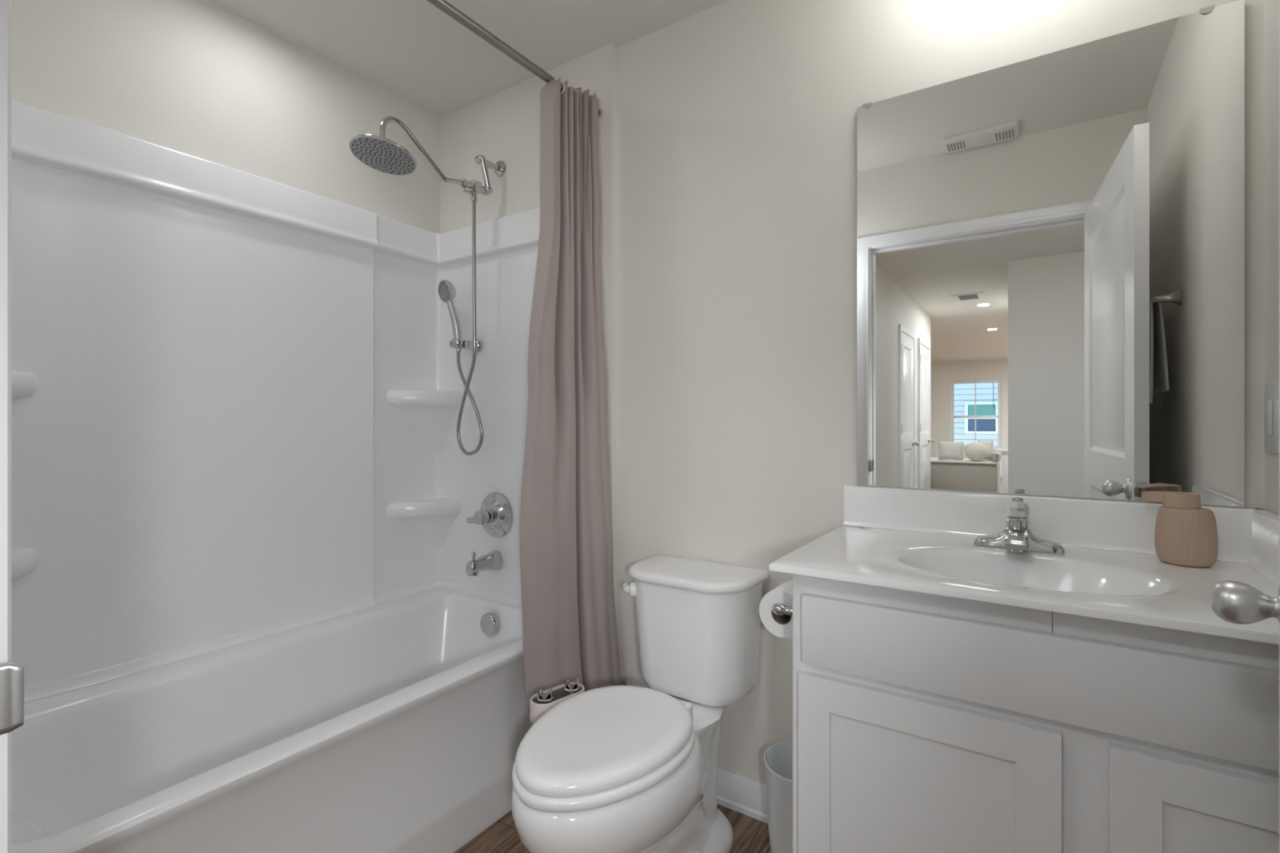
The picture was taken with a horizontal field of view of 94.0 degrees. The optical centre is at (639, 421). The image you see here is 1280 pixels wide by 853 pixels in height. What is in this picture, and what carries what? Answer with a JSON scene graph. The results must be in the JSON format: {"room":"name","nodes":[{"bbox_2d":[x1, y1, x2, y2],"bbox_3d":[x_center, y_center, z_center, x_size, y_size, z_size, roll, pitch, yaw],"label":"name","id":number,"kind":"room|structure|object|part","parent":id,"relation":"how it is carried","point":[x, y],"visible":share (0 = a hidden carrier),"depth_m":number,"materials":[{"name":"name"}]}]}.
{"room":"bathroom","nodes":[
{"label":"bathroom","id":0,"kind":"room"},
{"bbox_2d":[11,0,439,233],"bbox_3d":[-1.338,-0.059,1.870,0.100,2.447,1.630,0,0,34],"label":"wall","id":1,"kind":"structure","parent":0,"point":[199,78],"depth_m":1.84,"materials":[{"name":"paint"}]},
{"bbox_2d":[11,100,540,702],"bbox_3d":[-0.929,-0.045,1.672,0.800,1.470,1.524,0,0,34],"label":"tub surround","id":2,"kind":"object","parent":1,"relation":"attached to","point":[237,395],"depth_m":1.84,"materials":[{"name":"white plastic"}]},
{"bbox_2d":[11,548,39,580],"bbox_3d":[-1.521,0.445,1.357,0.152,0.260,0.258,0,0,34],"label":"corner shelf","id":3,"kind":"object","parent":2,"relation":"attached to","point":[24,562],"depth_m":1.46,"materials":[{"name":"white plastic"}]},
{"bbox_2d":[11,369,39,400],"bbox_3d":[-1.521,0.027,1.357,0.152,0.300,0.258,0,0,34],"label":"corner shelf","id":4,"kind":"object","parent":2,"relation":"attached to","point":[24,383],"depth_m":1.46,"materials":[{"name":"white plastic"}]},
{"bbox_2d":[386,497,462,550],"bbox_3d":[-0.851,0.445,2.363,0.152,0.260,0.258,0,0,34],"label":"corner shelf","id":5,"kind":"object","parent":2,"relation":"attached to","point":[411,523],"depth_m":2.38,"materials":[{"name":"white plastic"}]},
{"bbox_2d":[386,389,462,453],"bbox_3d":[-0.851,0.027,2.363,0.152,0.300,0.258,0,0,34],"label":"corner shelf","id":6,"kind":"object","parent":2,"relation":"attached to","point":[418,420],"depth_m":2.38,"materials":[{"name":"white plastic"}]},
{"bbox_3d":[-0.683,-0.298,2.343,0.126,0.052,0.061,0,0,-17],"label":"shower bracket","id":7,"kind":"part","parent":2,"relation":"part of","materials":[{"name":"silver metal"}]},
{"bbox_3d":[-0.680,-0.300,2.344,0.055,0.030,0.036,0,0,34],"label":"holder arm","id":8,"kind":"part","parent":2,"relation":"part of","materials":[{"name":"silver metal"}]},
{"bbox_3d":[-0.650,-0.298,2.354,0.052,0.052,0.031,0,0,34],"label":"wall plate","id":9,"kind":"part","parent":2,"relation":"part of","materials":[{"name":"silver metal"}]},
{"bbox_2d":[465,550,502,576],"bbox_3d":[-0.594,0.531,2.252,0.068,0.090,0.140,0,0,34],"label":"tub spout","id":10,"kind":"object","parent":2,"relation":"attached to","point":[493,560],"visible":1,"depth_m":2.23,"materials":[{"name":"silver metal"}]},
{"bbox_3d":[-0.618,0.502,2.215,0.018,0.033,0.018,0,0,34],"label":"diverter knob","id":11,"kind":"part","parent":10,"relation":"part of","materials":[{"name":"silver metal"}]},
{"bbox_2d":[466,492,512,537],"bbox_3d":[-0.582,0.362,2.265,0.175,0.175,0.104,0,0,34],"label":"shower valve","id":12,"kind":"object","parent":2,"relation":"attached to","point":[495,514],"visible":1,"depth_m":2.27,"materials":[{"name":"silver metal"}]},
{"bbox_3d":[-0.625,0.372,2.249,0.058,0.029,0.026,0,0,21],"label":"lever","id":13,"kind":"part","parent":12,"relation":"part of","materials":[{"name":"silver metal"}]},
{"bbox_3d":[-0.590,0.362,2.254,0.056,0.056,0.064,0,0,34],"label":"handle","id":14,"kind":"part","parent":12,"relation":"part of","materials":[{"name":"silver metal"}]},
{"bbox_2d":[208,0,726,117],"bbox_3d":[-3.448,-1.322,-3.555,6.600,0.080,13.260,0,0,34],"label":"ceiling","id":15,"kind":"structure","parent":0,"point":[413,51],"depth_m":1.97,"materials":[{"name":"paint"}]},
{"bbox_2d":[453,804,770,852],"bbox_3d":[-3.448,1.195,-3.555,6.600,0.060,13.260,0,0,34],"label":"floor","id":16,"kind":"structure","parent":0,"point":[750,835],"depth_m":1.67,"materials":[{"name":"brown wood"}]},
{"bbox_2d":[11,588,529,852],"bbox_3d":[-0.932,0.928,1.668,0.792,0.474,1.509,0,0,34],"label":"bathtub","id":17,"kind":"object","parent":16,"relation":"on","point":[397,726],"visible":0.79,"depth_m":1.56,"materials":[{"name":"white plastic"}]},
{"bbox_3d":[-0.564,0.762,2.247,0.084,0.084,0.036,0,0,34],"label":"overflow plate","id":18,"kind":"part","parent":17,"relation":"part of","materials":[{"name":"silver metal"}]},
{"bbox_2d":[511,554,768,852],"bbox_3d":[-0.031,0.796,1.528,0.462,0.738,0.810,0,0,34],"label":"toilet","id":19,"kind":"object","parent":16,"relation":"on","point":[611,769],"visible":1,"depth_m":1.45,"materials":[{"name":"ceramic"}]},
{"bbox_3d":[-0.247,0.712,1.555,0.042,0.026,0.042,0,0,34],"label":"knob","id":20,"kind":"part","parent":19,"relation":"part of","materials":[{"name":"silver metal"}]},
{"bbox_3d":[-0.194,0.750,1.566,0.149,0.060,0.158,0,0,34],"label":"bidet panel","id":21,"kind":"part","parent":19,"relation":"part of","materials":[{"name":"white plastic"}]},
{"bbox_3d":[-0.218,0.727,1.582,0.148,0.003,0.060,0,0,-43],"label":"plate","id":22,"kind":"part","parent":19,"relation":"part of","materials":[{"name":"black plastic"}]},
{"bbox_3d":[-0.184,0.712,1.613,0.042,0.026,0.042,0,0,34],"label":"knob","id":23,"kind":"part","parent":19,"relation":"part of","materials":[{"name":"silver metal"}]},
{"bbox_3d":[-0.086,0.747,1.367,0.362,0.026,0.481,0,0,34],"label":"seat","id":24,"kind":"part","parent":19,"relation":"part of","materials":[{"name":"plastic"}]},
{"bbox_3d":[-0.085,0.716,1.369,0.348,0.033,0.475,0,0,34],"label":"seat lid","id":25,"kind":"part","parent":19,"relation":"part of","materials":[{"name":"plastic"}]},
{"bbox_3d":[-0.032,0.499,1.777,0.037,0.041,0.064,0,0,-11],"label":"flush lever","id":26,"kind":"part","parent":19,"relation":"part of","materials":[{"name":"ceramic"}]},
{"bbox_3d":[0.153,0.623,1.739,0.356,0.328,0.217,0,0,34],"label":"tank","id":27,"kind":"part","parent":19,"relation":"part of","materials":[{"name":"ceramic"}]},
{"bbox_3d":[0.153,0.443,1.738,0.382,0.032,0.244,0,0,34],"label":"tank lid","id":28,"kind":"part","parent":19,"relation":"part of","materials":[{"name":"ceramic"}]},
{"bbox_2d":[763,742,792,852],"bbox_3d":[0.421,1.026,1.556,0.193,0.277,0.193,0,0,34],"label":"waste bin","id":29,"kind":"object","parent":16,"relation":"on","point":[778,758],"visible":0.43,"depth_m":1.52,"materials":[{"name":"plastic"}]},
{"bbox_2d":[792,574,1279,852],"bbox_3d":[0.757,0.731,1.171,0.770,0.868,0.522,0,0,34],"label":"vanity cabinet","id":30,"kind":"object","parent":16,"relation":"on","point":[922,722],"visible":0.71,"depth_m":0.96,"materials":[{"name":"white wood"}]},
{"bbox_2d":[772,603,792,616],"bbox_3d":[0.375,0.424,1.378,0.095,0.048,0.172,0,0,34],"label":"paper holder","id":31,"kind":"object","parent":30,"relation":"attached to","point":[778,609],"visible":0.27,"depth_m":1.33,"materials":[{"name":"silver metal"}]},
{"bbox_2d":[759,580,792,638],"bbox_3d":[0.348,0.438,1.396,0.108,0.108,0.100,0,0,34],"label":"toilet paper roll","id":32,"kind":"object","parent":31,"relation":"on","point":[781,626],"visible":0.55,"depth_m":1.37,"materials":[{"name":"paper"}]},
{"bbox_3d":[0.485,0.764,1.049,0.417,0.552,0.019,0,0,34],"label":"door","id":33,"kind":"part","parent":30,"relation":"part of","materials":[{"name":"white wood"}]},
{"bbox_2d":[768,484,1279,644],"bbox_3d":[0.740,0.289,1.172,0.807,0.233,0.546,0,0,34],"label":"countertop","id":34,"kind":"structure","parent":30,"relation":"on","point":[1110,568],"depth_m":1.21,"materials":[{"name":"stone"}]},
{"bbox_2d":[973,497,1065,554],"bbox_3d":[0.805,0.222,1.274,0.168,0.110,0.137,0,0,34],"label":"faucet","id":35,"kind":"object","parent":34,"relation":"on","point":[1017,536],"visible":1,"depth_m":1.28,"materials":[{"name":"silver metal"}]},
{"bbox_3d":[0.798,0.247,1.263,0.047,0.043,0.110,0,0,34],"label":"spout","id":36,"kind":"part","parent":35,"relation":"part of","materials":[{"name":"silver metal"}]},
{"bbox_3d":[0.828,0.193,1.308,0.043,0.039,0.045,0,0,34],"label":"handle","id":37,"kind":"part","parent":35,"relation":"part of","materials":[{"name":"silver metal"}]},
{"bbox_2d":[1141,491,1217,567],"bbox_3d":[1.054,0.209,1.172,0.081,0.138,0.116,0,0,-38],"label":"soap dispenser","id":38,"kind":"object","parent":34,"relation":"on","point":[1186,534],"visible":1,"depth_m":1.14,"materials":[{"name":"ceramic"}]},
{"bbox_2d":[1154,506,1217,567],"bbox_3d":[1.062,0.223,1.162,0.092,0.110,0.079,0,0,34],"label":"bottle","id":39,"kind":"object","parent":38,"relation":"attached to","point":[1184,535],"depth_m":1.13,"materials":[{"name":"ceramic"}]},
{"bbox_3d":[0.619,0.402,0.961,0.725,0.132,0.019,0,0,34],"label":"drawer","id":40,"kind":"part","parent":30,"relation":"part of","materials":[{"name":"white wood"}]},
{"bbox_3d":[0.814,0.764,0.830,0.255,0.552,0.019,0,0,34],"label":"door","id":41,"kind":"part","parent":30,"relation":"part of","materials":[{"name":"white wood"}]},
{"bbox_2d":[440,0,1265,785],"bbox_3d":[0.221,-0.059,1.889,2.673,2.447,0.130,0,0,34],"label":"wall","id":42,"kind":"structure","parent":0,"point":[727,130],"depth_m":1.78,"materials":[{"name":"paint"}]},
{"bbox_2d":[348,115,506,202],"bbox_3d":[-0.707,-0.912,2.069,0.203,0.198,0.599,0,0,34],"label":"shower","id":43,"kind":"object","parent":42,"relation":"attached to","point":[380,153],"visible":1,"depth_m":1.94,"materials":[{"name":"silver metal"}]},
{"bbox_2d":[438,200,483,455],"bbox_3d":[-0.690,-0.348,2.295,0.240,0.959,0.063,0,0,37],"label":"shower","id":44,"kind":"object","parent":43,"relation":"attached to","point":[446,290],"visible":0.98,"depth_m":2.28,"materials":[{"name":"silver metal"}]},
{"bbox_3d":[-0.728,-0.378,2.335,0.063,0.212,0.031,0,0,10],"label":"handle","id":45,"kind":"part","parent":44,"relation":"part of","materials":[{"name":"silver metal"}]},
{"bbox_3d":[-0.632,-0.840,2.186,0.016,0.010,0.034,0,0,34],"label":"diverter lever","id":46,"kind":"part","parent":43,"relation":"part of","materials":[{"name":"silver metal"}]},
{"bbox_3d":[-0.584,-0.922,2.244,0.040,0.140,0.071,0,0,34],"label":"extension arm","id":47,"kind":"part","parent":43,"relation":"part of","materials":[{"name":"silver metal"}]},
{"bbox_3d":[-0.563,-0.978,2.285,0.023,0.028,0.078,0,0,34],"label":"arm","id":48,"kind":"part","parent":43,"relation":"part of","materials":[{"name":"silver metal"}]},
{"bbox_2d":[426,0,600,115],"bbox_3d":[-0.567,-1.061,1.425,0.029,0.029,1.515,0,0,34],"label":"curtain rod","id":49,"kind":"object","parent":42,"relation":"attached to","point":[444,6],"visible":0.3,"depth_m":1.65,"materials":[{"name":"silver metal"}]},
{"bbox_2d":[519,75,622,728],"bbox_3d":[-0.222,-0.073,1.882,0.198,2.076,0.333,0,0,34],"label":"shower curtain","id":50,"kind":"object","parent":49,"relation":"hanging from","point":[570,627],"visible":0.91,"depth_m":1.89,"materials":[{"name":"fabric"}]},
{"bbox_2d":[715,768,768,823],"bbox_3d":[0.246,1.116,1.821,0.789,0.098,0.017,0,0,34],"label":"baseboard","id":51,"kind":"structure","parent":42,"relation":"attached to","point":[747,797],"depth_m":1.78,"materials":[{"name":"white wood"}]},
{"bbox_2d":[857,0,1244,508],"bbox_3d":[0.891,-0.334,1.392,0.742,1.013,0.014,0,0,34],"label":"wall mirror","id":52,"kind":"object","parent":42,"relation":"attached to","point":[1051,246],"visible":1,"depth_m":1.34,"materials":[{"name":"clear glass"}]},
{"bbox_2d":[843,484,1265,563],"bbox_3d":[0.884,0.228,1.385,0.803,0.109,0.032,0,0,34],"label":"backsplash","id":53,"kind":"structure","parent":42,"relation":"attached to","point":[1096,524],"depth_m":1.36,"materials":[{"name":"stone"}]},
{"bbox_2d":[1265,0,1279,515],"bbox_3d":[0.812,-0.059,0.456,0.100,2.447,1.660,0,0,34],"label":"wall","id":54,"kind":"structure","parent":0,"point":[1272,6],"depth_m":1.14,"materials":[{"name":"paint"}]},
{"bbox_2d":[1264,381,1279,453],"bbox_3d":[1.183,-0.006,1.113,0.009,0.133,0.115,0,0,34],"label":"switch plate","id":55,"kind":"object","parent":54,"relation":"attached to","point":[1271,389],"visible":0.91,"depth_m":1.12,"materials":[{"name":"plastic"}]},
{"bbox_3d":[-0.687,-0.058,0.526,2.473,2.447,0.113,0,0,34],"label":"wall","id":56,"kind":"structure","parent":0,"visible":0},
{"bbox_2d":[0,0,23,852],"bbox_3d":[-0.178,0.111,0.188,1.041,2.108,0.144,0,0,34],"label":"trim","id":57,"kind":"structure","parent":56,"relation":"attached to","point":[11,675],"depth_m":0.50,"materials":[{"name":"white wood"}]},
{"bbox_3d":[-0.534,0.228,0.475,0.008,0.058,0.060,0,0,42],"label":"strike plate","id":58,"kind":"part","parent":57,"relation":"part of","materials":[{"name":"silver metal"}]},
{"bbox_2d":[1209,0,1279,852],"bbox_3d":[0.515,0.140,0.328,0.160,2.035,0.905,0,0,34],"label":"door","id":59,"kind":"structure","parent":56,"relation":"in","point":[1237,602],"depth_m":0.67,"materials":[{"name":"white wood"}]},
{"bbox_3d":[0.693,0.208,0.676,0.068,0.064,0.064,0,0,34],"label":"knob","id":60,"kind":"part","parent":59,"relation":"part of","materials":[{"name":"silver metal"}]}
]}

